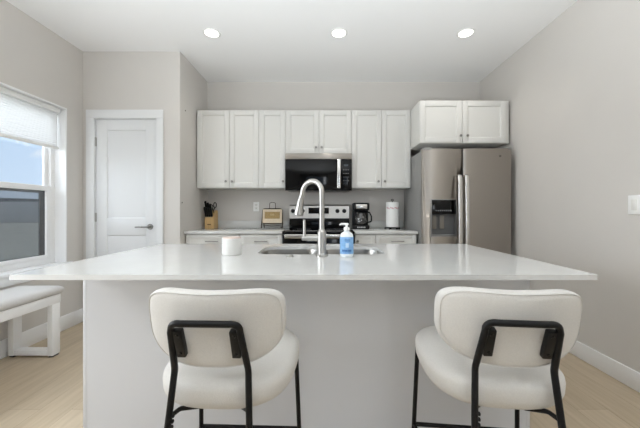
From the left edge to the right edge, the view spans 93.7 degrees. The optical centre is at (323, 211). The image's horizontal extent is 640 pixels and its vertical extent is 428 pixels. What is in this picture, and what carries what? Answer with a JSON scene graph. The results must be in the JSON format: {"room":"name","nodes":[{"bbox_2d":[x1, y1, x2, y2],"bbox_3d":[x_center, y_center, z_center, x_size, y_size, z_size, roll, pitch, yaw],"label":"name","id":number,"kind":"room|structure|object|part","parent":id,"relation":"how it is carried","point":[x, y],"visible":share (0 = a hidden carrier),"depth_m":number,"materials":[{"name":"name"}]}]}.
{"room":"kitchen","nodes":[
{"label":"kitchen","id":0,"kind":"room"},
{"bbox_2d":[0,0,82,340],"bbox_3d":[-2.560,-0.257,-0.845,0.160,2.774,9.611,0,0,0],"label":"wall","id":1,"kind":"structure","parent":0,"point":[35,60],"depth_m":2.76,"materials":[{"name":"beige paint"}]},
{"bbox_2d":[0,82,72,287],"bbox_3d":[-2.550,-0.203,2.092,0.195,1.577,1.684,0,0,0],"label":"window","id":2,"kind":"structure","parent":1,"relation":"in","point":[52,194],"depth_m":2.83,"materials":[{"name":"white paint"}]},
{"bbox_3d":[-2.642,0.121,2.092,0.010,0.638,1.494,0,0,0],"label":"screen frame","id":3,"kind":"part","parent":2,"relation":"part of","materials":[{"name":"grey metal"}]},
{"bbox_3d":[-2.620,-0.568,2.092,0.022,0.742,1.494,0,0,0],"label":"sash","id":4,"kind":"part","parent":2,"relation":"part of","materials":[{"name":"clear glass"}]},
{"bbox_3d":[-2.596,0.101,2.092,0.022,0.678,1.494,0,0,0],"label":"sash","id":5,"kind":"part","parent":2,"relation":"part of","materials":[{"name":"white paint"}]},
{"bbox_3d":[-2.610,-0.247,2.092,0.050,1.474,1.584,0,0,0],"label":"frame","id":6,"kind":"part","parent":2,"relation":"part of","materials":[{"name":"white paint"}]},
{"bbox_2d":[0,86,59,148],"bbox_3d":[-2.543,-0.784,2.092,0.058,0.387,1.544,0,0,0],"label":"window shade","id":7,"kind":"object","parent":2,"relation":"attached to","point":[23,118],"visible":1,"depth_m":2.56,"materials":[{"name":"white fabric"}]},
{"bbox_3d":[-2.544,-0.603,2.092,0.036,0.024,1.536,0,0,0],"label":"rail","id":8,"kind":"part","parent":7,"relation":"part of","materials":[{"name":"white plastic"}]},
{"bbox_3d":[-2.518,0.535,2.092,0.133,0.099,1.684,0,0,0],"label":"sill","id":9,"kind":"part","parent":2,"relation":"part of","materials":[{"name":"white paint"}]},
{"bbox_2d":[0,308,82,358],"bbox_3d":[-2.473,1.060,-1.208,0.014,0.140,8.585,0,0,0],"label":"baseboard","id":10,"kind":"structure","parent":1,"relation":"attached to","point":[36,334],"depth_m":2.61,"materials":[{"name":"white paint"}]},
{"bbox_2d":[83,52,184,259],"bbox_3d":[-1.980,-0.257,3.140,1.000,2.774,0.110,0,0,0],"label":"wall","id":11,"kind":"structure","parent":0,"point":[111,80],"depth_m":3.08,"materials":[{"name":"beige paint"}]},
{"bbox_2d":[86,110,163,258],"bbox_3d":[-2.043,0.044,3.131,0.788,2.172,0.128,0,0,0],"label":"trim","id":12,"kind":"structure","parent":11,"relation":"attached to","point":[91,115],"depth_m":3.07,"materials":[{"name":"white paint"}]},
{"bbox_2d":[95,119,155,256],"bbox_3d":[-2.039,0.085,3.074,0.625,2.066,0.102,0,0,0],"label":"door","id":13,"kind":"structure","parent":11,"relation":"in","point":[125,215],"depth_m":3.10,"materials":[{"name":"white paint"}]},
{"bbox_3d":[-1.836,0.158,3.056,0.157,0.062,0.066,0,0,0],"label":"lever handle","id":14,"kind":"part","parent":13,"relation":"part of","materials":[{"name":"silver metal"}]},
{"bbox_2d":[185,58,206,243],"bbox_3d":[-1.535,-0.257,3.503,0.110,2.774,0.616,0,0,0],"label":"wall","id":15,"kind":"structure","parent":0,"point":[195,84],"depth_m":3.38,"materials":[{"name":"beige paint"}]},
{"bbox_2d":[6,0,576,81],"bbox_3d":[-0.277,-1.694,-0.845,4.806,0.100,9.611,0,0,0],"label":"ceiling","id":16,"kind":"structure","parent":0,"point":[259,40],"depth_m":2.77,"materials":[{"name":"white paint"}]},
{"bbox_2d":[202,28,220,37],"bbox_3d":[-1.035,-1.641,2.765,0.162,0.006,0.162,0,0,0],"label":"recessed light","id":17,"kind":"object","parent":16,"relation":"in","point":[209,32],"visible":1,"depth_m":2.76,"materials":[{"name":"white plastic"}]},
{"bbox_2d":[205,29,218,36],"bbox_3d":[-1.035,-1.642,2.765,0.120,0.002,0.120,0,0,0],"label":"diffuser","id":18,"kind":"object","parent":17,"relation":"attached to","point":[208,32],"depth_m":2.76,"materials":[{"name":"white plastic"}]},
{"bbox_2d":[330,28,347,37],"bbox_3d":[0.138,-1.641,2.765,0.162,0.006,0.162,0,0,0],"label":"recessed light","id":19,"kind":"object","parent":16,"relation":"in","point":[337,32],"visible":1,"depth_m":2.75,"materials":[{"name":"white plastic"}]},
{"bbox_2d":[332,29,344,36],"bbox_3d":[0.138,-1.642,2.765,0.120,0.002,0.120,0,0,0],"label":"diffuser","id":20,"kind":"object","parent":19,"relation":"attached to","point":[335,32],"depth_m":2.77,"materials":[{"name":"white plastic"}]},
{"bbox_2d":[456,28,475,37],"bbox_3d":[1.306,-1.641,2.765,0.162,0.006,0.162,0,0,0],"label":"recessed light","id":21,"kind":"object","parent":16,"relation":"in","point":[467,32],"visible":1,"depth_m":2.76,"materials":[{"name":"white plastic"}]},
{"bbox_2d":[459,29,472,36],"bbox_3d":[1.306,-1.642,2.765,0.120,0.002,0.120,0,0,0],"label":"diffuser","id":22,"kind":"object","parent":21,"relation":"attached to","point":[464,32],"depth_m":2.76,"materials":[{"name":"white plastic"}]},
{"bbox_2d":[0,322,639,427],"bbox_3d":[-0.277,1.180,-0.845,4.806,0.100,9.611,0,0,0],"label":"floor","id":23,"kind":"structure","parent":0,"point":[36,391],"depth_m":1.85,"materials":[{"name":"brown wood"}]},
{"bbox_2d":[0,286,63,356],"bbox_3d":[-2.272,0.859,1.785,0.383,0.542,1.286,0,0,0],"label":"bench","id":24,"kind":"object","parent":23,"relation":"on","point":[15,302],"visible":1,"depth_m":2.31,"materials":[{"name":"white paint"}]},
{"bbox_3d":[-2.421,0.919,2.350,0.043,0.397,0.070,0,0,0],"label":"leg","id":25,"kind":"part","parent":24,"relation":"part of","materials":[{"name":"white paint"}]},
{"bbox_3d":[-2.268,1.096,2.350,0.266,0.042,0.060,0,0,0],"label":"rail","id":26,"kind":"part","parent":24,"relation":"part of","materials":[{"name":"white paint"}]},
{"bbox_2d":[0,286,63,311],"bbox_3d":[-2.272,0.620,1.785,0.383,0.064,1.286,0,0,0],"label":"cushion","id":27,"kind":"object","parent":24,"relation":"on","point":[18,297],"depth_m":2.18,"materials":[{"name":"white fabric"}]},
{"bbox_3d":[-2.116,0.919,2.350,0.040,0.397,0.070,0,0,0],"label":"leg","id":28,"kind":"part","parent":24,"relation":"part of","materials":[{"name":"white paint"}]},
{"bbox_2d":[186,234,239,243],"bbox_3d":[-1.184,0.685,3.484,0.576,0.890,0.652,0,0,0],"label":"base cabinet","id":29,"kind":"object","parent":23,"relation":"on","point":[190,238],"visible":0.2,"depth_m":3.19,"materials":[{"name":"white paint"}]},
{"bbox_2d":[184,228,287,233],"bbox_3d":[-0.959,0.224,3.487,1.036,0.030,0.645,0,0,0],"label":"countertop","id":30,"kind":"structure","parent":29,"relation":"on","point":[216,230],"depth_m":3.17,"materials":[{"name":"white stone"}]},
{"bbox_2d":[205,210,217,228],"bbox_3d":[-1.381,0.097,3.684,0.106,0.224,0.161,0,0,0],"label":"knife block","id":31,"kind":"object","parent":30,"relation":"on","point":[210,222],"visible":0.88,"depth_m":3.61,"materials":[{"name":"brown wood"}]},
{"bbox_2d":[261,202,282,227],"bbox_3d":[-0.632,0.047,3.673,0.269,0.317,0.145,0,0,0],"label":"stand","id":32,"kind":"object","parent":30,"relation":"on","point":[269,215],"visible":1,"depth_m":3.66,"materials":[{"name":"brown metal"}]},
{"bbox_3d":[-0.632,0.046,3.664,0.185,0.084,0.017,0,0,0],"label":"woven panel","id":33,"kind":"part","parent":32,"relation":"part of","materials":[{"name":"beige wicker"}]},
{"bbox_2d":[149,287,300,427],"bbox_3d":[-0.332,0.683,1.087,0.467,0.894,0.576,0,0,2],"label":"counter stool","id":34,"kind":"object","parent":23,"relation":"on","point":[226,349],"visible":1,"depth_m":0.90,"materials":[{"name":"cream boucle"},{"name":"black metal"}]},
{"bbox_3d":[-0.421,0.385,0.880,0.026,0.093,0.048,0,0,2],"label":"fixing plate","id":35,"kind":"part","parent":34,"relation":"part of","materials":[{"name":"black plastic"}]},
{"bbox_3d":[-0.537,0.860,1.315,0.018,0.530,0.058,0,0,-24],"label":"leg","id":36,"kind":"part","parent":34,"relation":"part of","materials":[{"name":"black metal"}]},
{"bbox_3d":[-0.340,0.717,0.856,0.319,0.817,0.110,0,0,2],"label":"frame","id":37,"kind":"part","parent":34,"relation":"part of","materials":[{"name":"black metal"}]},
{"bbox_3d":[-0.337,0.356,0.928,0.431,0.239,0.127,0,0,2],"label":"backrest","id":38,"kind":"part","parent":34,"relation":"part of","materials":[{"name":"beige fabric"}]},
{"bbox_3d":[-0.330,0.577,1.140,0.459,0.136,0.470,0,0,2],"label":"seat","id":39,"kind":"part","parent":34,"relation":"part of","materials":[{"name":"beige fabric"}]},
{"bbox_3d":[-0.257,0.385,0.874,0.026,0.093,0.048,0,0,2],"label":"fixing plate","id":40,"kind":"part","parent":34,"relation":"part of","materials":[{"name":"black plastic"}]},
{"bbox_3d":[-0.111,0.860,1.300,0.018,0.530,0.058,0,0,28],"label":"leg","id":41,"kind":"part","parent":34,"relation":"part of","materials":[{"name":"black metal"}]},
{"bbox_2d":[240,234,282,243],"bbox_3d":[-0.669,0.685,3.484,0.452,0.890,0.652,0,0,0],"label":"base cabinet","id":42,"kind":"object","parent":23,"relation":"on","point":[246,238],"visible":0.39,"depth_m":3.19,"materials":[{"name":"white paint"}]},
{"bbox_2d":[83,249,529,427],"bbox_3d":[-0.086,0.701,1.885,2.191,0.858,0.831,0,0,0],"label":"base cabinet","id":43,"kind":"object","parent":23,"relation":"on","point":[356,338],"visible":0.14,"depth_m":1.47,"materials":[{"name":"grey"}]},
{"bbox_3d":[-1.171,0.701,1.873,0.020,0.858,0.805,0,0,0],"label":"panel","id":44,"kind":"part","parent":43,"relation":"part of","materials":[{"name":"grey"}]},
{"bbox_2d":[9,244,596,279],"bbox_3d":[-0.082,0.261,1.750,2.330,0.021,1.130,0,0,0],"label":"countertop","id":45,"kind":"structure","parent":43,"relation":"on","point":[161,261],"depth_m":1.41,"materials":[{"name":"white stone"}]},
{"bbox_2d":[222,236,241,255],"bbox_3d":[-0.533,0.199,1.735,0.111,0.102,0.111,0,0,0],"label":"canister","id":46,"kind":"object","parent":45,"relation":"on","point":[231,245],"visible":1,"depth_m":1.69,"materials":[{"name":"white ceramic"}]},
{"bbox_3d":[-0.533,0.155,1.735,0.102,0.015,0.102,0,0,0],"label":"lid","id":47,"kind":"part","parent":46,"relation":"part of","materials":[{"name":"beige ceramic"}]},
{"bbox_2d":[294,179,327,256],"bbox_3d":[-0.087,0.032,1.706,0.222,0.437,0.101,0,0,29],"label":"faucet","id":48,"kind":"object","parent":45,"relation":"on","point":[320,237],"visible":1,"depth_m":1.67,"materials":[{"name":"silver metal"}]},
{"bbox_3d":[-0.078,0.106,1.682,0.092,0.120,0.033,0,0,0],"label":"lever","id":49,"kind":"part","parent":48,"relation":"part of","materials":[{"name":"silver metal"}]},
{"bbox_3d":[-0.072,-0.041,1.719,0.171,0.292,0.029,0,0,32],"label":"spout","id":50,"kind":"part","parent":48,"relation":"part of","materials":[{"name":"silver metal"}]},
{"bbox_2d":[261,249,381,253],"bbox_3d":[-0.017,0.361,1.942,0.813,0.178,0.431,0,0,0],"label":"sink","id":51,"kind":"object","parent":45,"relation":"in","point":[278,251],"visible":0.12,"depth_m":2.14,"materials":[{"name":"silver metal"}]},
{"bbox_3d":[-0.221,0.361,1.942,0.404,0.178,0.431,0,0,0],"label":"bowl","id":52,"kind":"part","parent":51,"relation":"part of","materials":[{"name":"silver metal"}]},
{"bbox_3d":[0.188,0.361,1.942,0.404,0.178,0.431,0,0,0],"label":"bowl","id":53,"kind":"part","parent":51,"relation":"part of","materials":[{"name":"silver metal"}]},
{"bbox_2d":[339,223,352,256],"bbox_3d":[0.123,0.157,1.655,0.080,0.187,0.050,0,0,0],"label":"soap bottle","id":54,"kind":"object","parent":45,"relation":"on","point":[346,237],"visible":1,"depth_m":1.64,"materials":[{"name":"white plastic"}]},
{"bbox_3d":[1.000,0.701,1.873,0.020,0.858,0.805,0,0,0],"label":"panel","id":55,"kind":"part","parent":43,"relation":"part of","materials":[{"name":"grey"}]},
{"bbox_2d":[282,205,354,243],"bbox_3d":[-0.058,0.512,3.437,0.760,1.195,0.724,0,0,0],"label":"range","id":56,"kind":"object","parent":23,"relation":"on","point":[334,215],"visible":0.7,"depth_m":3.73,"materials":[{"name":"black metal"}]},
{"bbox_3d":[-0.058,0.258,3.104,0.698,0.045,0.058,0,0,0],"label":"handle","id":57,"kind":"part","parent":56,"relation":"part of","materials":[{"name":"silver metal"}]},
{"bbox_3d":[-0.058,0.569,3.151,0.758,0.662,0.043,0,0,0],"label":"oven door","id":58,"kind":"part","parent":56,"relation":"part of","materials":[{"name":"black glass"}]},
{"bbox_2d":[282,228,354,233],"bbox_3d":[-0.058,0.221,3.443,0.760,0.027,0.596,0,0,0],"label":"cooktop","id":59,"kind":"object","parent":56,"relation":"in","point":[290,230],"depth_m":3.15,"materials":[{"name":"black"}]},
{"bbox_2d":[354,234,374,243],"bbox_3d":[0.437,0.685,3.487,0.220,0.890,0.646,0,0,0],"label":"base cabinet","id":60,"kind":"object","parent":23,"relation":"on","point":[359,238],"visible":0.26,"depth_m":3.19,"materials":[{"name":"white paint"}]},
{"bbox_2d":[375,234,415,243],"bbox_3d":[0.767,0.685,3.484,0.437,0.890,0.652,0,0,0],"label":"base cabinet","id":61,"kind":"object","parent":23,"relation":"on","point":[379,238],"visible":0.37,"depth_m":3.19,"materials":[{"name":"white paint"}]},
{"bbox_2d":[350,228,417,233],"bbox_3d":[0.660,0.224,3.487,0.671,0.030,0.645,0,0,0],"label":"countertop","id":62,"kind":"structure","parent":61,"relation":"on","point":[370,230],"depth_m":3.17,"materials":[{"name":"white stone"}]},
{"bbox_2d":[352,203,371,228],"bbox_3d":[0.462,0.053,3.644,0.228,0.312,0.192,0,0,0],"label":"coffee maker","id":63,"kind":"object","parent":62,"relation":"on","point":[360,212],"visible":1,"depth_m":3.56,"materials":[{"name":"black plastic"}]},
{"bbox_2d":[384,199,399,228],"bbox_3d":[0.824,0.029,3.626,0.173,0.360,0.182,0,0,28],"label":"paper towel holder","id":64,"kind":"object","parent":62,"relation":"on","point":[391,199],"visible":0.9,"depth_m":3.58,"materials":[{"name":"black metal"}]},
{"bbox_2d":[386,202,398,226],"bbox_3d":[0.826,0.038,3.630,0.151,0.298,0.152,0,0,0],"label":"paper towel roll","id":65,"kind":"object","parent":64,"relation":"on","point":[392,208],"visible":0.99,"depth_m":3.56,"materials":[{"name":"white paper"}]},
{"bbox_2d":[404,148,510,253],"bbox_3d":[1.456,0.240,3.374,0.904,1.780,0.814,0,0,0],"label":"refrigerator","id":66,"kind":"object","parent":23,"relation":"on","point":[455,196],"visible":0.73,"depth_m":3.04,"materials":[{"name":"grey metal"}]},
{"bbox_3d":[1.206,0.201,3.071,0.405,1.678,0.062,0,0,0],"label":"door","id":67,"kind":"part","parent":66,"relation":"part of","materials":[{"name":"silver metal"}]},
{"bbox_3d":[1.215,-0.045,3.067,0.249,0.143,0.047,0,0,0],"label":"dispenser panel","id":68,"kind":"part","parent":66,"relation":"part of","materials":[{"name":"black plastic"}]},
{"bbox_3d":[1.355,0.066,3.004,0.040,0.876,0.075,0,0,0],"label":"handle","id":69,"kind":"part","parent":66,"relation":"part of","materials":[{"name":"silver metal"}]},
{"bbox_3d":[1.424,0.066,3.004,0.040,0.876,0.075,0,0,0],"label":"handle","id":70,"kind":"part","parent":66,"relation":"part of","materials":[{"name":"silver metal"}]},
{"bbox_3d":[1.662,0.201,3.071,0.492,1.678,0.062,0,0,0],"label":"door","id":71,"kind":"part","parent":66,"relation":"part of","materials":[{"name":"silver metal"}]},
{"bbox_2d":[412,286,582,427],"bbox_3d":[0.591,0.683,1.087,0.467,0.894,0.576,0,0,6],"label":"counter stool","id":72,"kind":"object","parent":23,"relation":"on","point":[492,348],"visible":1,"depth_m":0.91,"materials":[{"name":"beige fabric"}]},
{"bbox_3d":[0.402,0.860,1.329,0.018,0.530,0.058,0,0,-20],"label":"leg","id":73,"kind":"part","parent":72,"relation":"part of","materials":[{"name":"black metal"}]},
{"bbox_3d":[0.488,0.385,0.887,0.026,0.093,0.048,0,0,6],"label":"fixing plate","id":74,"kind":"part","parent":72,"relation":"part of","materials":[{"name":"black plastic"}]},
{"bbox_3d":[0.597,0.577,1.140,0.459,0.136,0.470,0,0,6],"label":"seat","id":75,"kind":"part","parent":72,"relation":"part of","materials":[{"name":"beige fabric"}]},
{"bbox_3d":[0.575,0.356,0.929,0.431,0.239,0.127,0,0,6],"label":"backrest","id":76,"kind":"part","parent":72,"relation":"part of","materials":[{"name":"beige fabric"}]},
{"bbox_3d":[0.827,0.860,1.284,0.018,0.530,0.058,0,0,32],"label":"leg","id":77,"kind":"part","parent":72,"relation":"part of","materials":[{"name":"black metal"}]},
{"bbox_3d":[0.567,0.717,0.857,0.319,0.817,0.110,0,0,6],"label":"frame","id":78,"kind":"part","parent":72,"relation":"part of","materials":[{"name":"black metal"}]},
{"bbox_3d":[0.651,0.385,0.870,0.026,0.093,0.048,0,0,6],"label":"fixing plate","id":79,"kind":"part","parent":72,"relation":"part of","materials":[{"name":"black plastic"}]},
{"bbox_2d":[207,82,479,227],"bbox_3d":[-0.252,-0.257,3.886,4.456,2.774,0.150,0,0,0],"label":"wall","id":80,"kind":"structure","parent":0,"point":[232,205],"depth_m":3.81,"materials":[{"name":"beige paint"}]},
{"bbox_2d":[197,110,262,189],"bbox_3d":[-1.113,-0.720,3.622,0.722,0.900,0.376,0,0,0],"label":"upper cabinet","id":81,"kind":"object","parent":80,"relation":"attached to","point":[227,140],"visible":0.99,"depth_m":3.47,"materials":[{"name":"white paint"}]},
{"bbox_3d":[-1.278,-0.720,3.470,0.368,0.894,0.020,0,0,0],"label":"door","id":82,"kind":"part","parent":81,"relation":"part of","materials":[{"name":"white paint"}]},
{"bbox_3d":[-0.922,-0.720,3.470,0.337,0.894,0.020,0,0,0],"label":"door","id":83,"kind":"part","parent":81,"relation":"part of","materials":[{"name":"white paint"}]},
{"bbox_2d":[218,221,288,227],"bbox_3d":[-0.959,0.164,3.800,1.036,0.091,0.019,0,0,0],"label":"backsplash upstand","id":84,"kind":"structure","parent":80,"relation":"attached to","point":[221,224],"depth_m":3.79,"materials":[{"name":"white stone"}]},
{"bbox_2d":[253,202,258,210],"bbox_3d":[-0.860,-0.060,3.807,0.074,0.120,0.008,0,0,0],"label":"wall outlet","id":85,"kind":"object","parent":80,"relation":"attached to","point":[255,204],"visible":1,"depth_m":3.81,"materials":[{"name":"white plastic"}]},
{"bbox_2d":[259,110,285,189],"bbox_3d":[-0.597,-0.720,3.622,0.308,0.900,0.376,0,0,0],"label":"upper cabinet","id":86,"kind":"object","parent":80,"relation":"attached to","point":[272,123],"visible":0.93,"depth_m":3.47,"materials":[{"name":"white paint"}]},
{"bbox_2d":[286,110,350,152],"bbox_3d":[-0.062,-0.916,3.622,0.760,0.508,0.376,0,0,0],"label":"upper cabinet","id":87,"kind":"object","parent":80,"relation":"attached to","point":[307,131],"visible":0.75,"depth_m":3.47,"materials":[{"name":"white paint"}]},
{"bbox_3d":[-0.251,-0.916,3.470,0.379,0.502,0.020,0,0,0],"label":"door","id":88,"kind":"part","parent":87,"relation":"part of","materials":[{"name":"white paint"}]},
{"bbox_2d":[285,153,351,191],"bbox_3d":[-0.062,-0.447,3.585,0.757,0.424,0.450,0,0,0],"label":"microwave","id":89,"kind":"object","parent":87,"relation":"attached to","point":[333,170],"visible":0.98,"depth_m":3.40,"materials":[{"name":"black plastic"}]},
{"bbox_3d":[-0.125,-0.414,3.415,0.631,0.355,0.030,0,0,0],"label":"door","id":90,"kind":"part","parent":89,"relation":"part of","materials":[{"name":"black glass"}]},
{"bbox_3d":[0.168,-0.424,3.381,0.040,0.332,0.042,0,0,0],"label":"handle","id":91,"kind":"part","parent":89,"relation":"part of","materials":[{"name":"silver metal"}]},
{"bbox_3d":[0.255,-0.414,3.415,0.122,0.355,0.030,0,0,0],"label":"control panel","id":92,"kind":"part","parent":89,"relation":"part of","materials":[{"name":"black"}]},
{"bbox_3d":[0.129,-0.916,3.470,0.375,0.502,0.020,0,0,0],"label":"door","id":93,"kind":"part","parent":87,"relation":"part of","materials":[{"name":"white paint"}]},
{"bbox_2d":[350,221,402,227],"bbox_3d":[0.660,0.164,3.800,0.671,0.091,0.019,0,0,0],"label":"backsplash upstand","id":94,"kind":"structure","parent":80,"relation":"attached to","point":[374,224],"depth_m":3.79,"materials":[{"name":"white stone"}]},
{"bbox_2d":[351,110,410,189],"bbox_3d":[0.659,-0.720,3.622,0.681,0.900,0.376,0,0,0],"label":"upper cabinet","id":95,"kind":"object","parent":80,"relation":"attached to","point":[380,140],"visible":0.97,"depth_m":3.47,"materials":[{"name":"white paint"}]},
{"bbox_3d":[0.491,-0.720,3.470,0.341,0.894,0.020,0,0,0],"label":"door","id":96,"kind":"part","parent":95,"relation":"part of","materials":[{"name":"white paint"}]},
{"bbox_3d":[0.832,-0.720,3.470,0.333,0.894,0.020,0,0,0],"label":"door","id":97,"kind":"part","parent":95,"relation":"part of","materials":[{"name":"white paint"}]},
{"bbox_2d":[411,101,508,154],"bbox_3d":[1.476,-0.943,3.467,0.946,0.449,0.686,0,0,0],"label":"upper cabinet","id":98,"kind":"object","parent":80,"relation":"attached to","point":[434,124],"visible":0.98,"depth_m":3.16,"materials":[{"name":"white paint"}]},
{"bbox_3d":[1.229,-0.943,3.160,0.448,0.443,0.020,0,0,0],"label":"door","id":99,"kind":"part","parent":98,"relation":"part of","materials":[{"name":"white paint"}]},
{"bbox_3d":[1.686,-0.943,3.160,0.458,0.443,0.020,0,0,0],"label":"door","id":100,"kind":"part","parent":98,"relation":"part of","materials":[{"name":"white paint"}]},
{"bbox_2d":[480,0,639,372],"bbox_3d":[2.050,-0.257,-0.845,0.150,2.774,9.611,0,0,0],"label":"wall","id":101,"kind":"structure","parent":0,"point":[572,91],"depth_m":2.27,"materials":[{"name":"beige paint"}]},
{"bbox_2d":[569,341,639,392],"bbox_3d":[1.968,1.069,-0.845,0.014,0.122,9.311,0,0,0],"label":"baseboard","id":102,"kind":"structure","parent":101,"relation":"attached to","point":[613,368],"depth_m":2.07,"materials":[{"name":"white paint"}]},
{"bbox_2d":[628,195,639,213],"bbox_3d":[1.971,-0.042,1.905,0.009,0.122,0.080,0,0,0],"label":"light switch","id":103,"kind":"object","parent":101,"relation":"attached to","point":[633,200],"visible":1,"depth_m":1.90,"materials":[{"name":"white plastic"}]},
{"label":"outside","id":104,"kind":"structure","parent":0,"visible":0},
{"bbox_2d":[0,223,37,260],"bbox_3d":[-81.390,1.530,50.000,157.220,0.200,180.000,0,0,0],"label":"ground","id":105,"kind":"structure","parent":104,"point":[17,240],"depth_m":14.74,"materials":[{"name":"grey"}]},
{"bbox_2d":[0,202,37,222],"bbox_3d":[-66.000,0.110,38.200,108.000,2.660,0.400,0,0,0],"label":"wall","id":106,"kind":"structure","parent":105,"relation":"on","point":[10,212],"depth_m":38.00,"materials":[{"name":"paint"}]},
{"bbox_2d":[0,198,37,201],"bbox_3d":[-80.000,-0.537,58.000,140.000,3.933,12.000,0,0,0],"label":"hills","id":107,"kind":"structure","parent":105,"relation":"on","point":[1,199],"depth_m":51.99,"materials":[{"name":"grey"}]}
]}

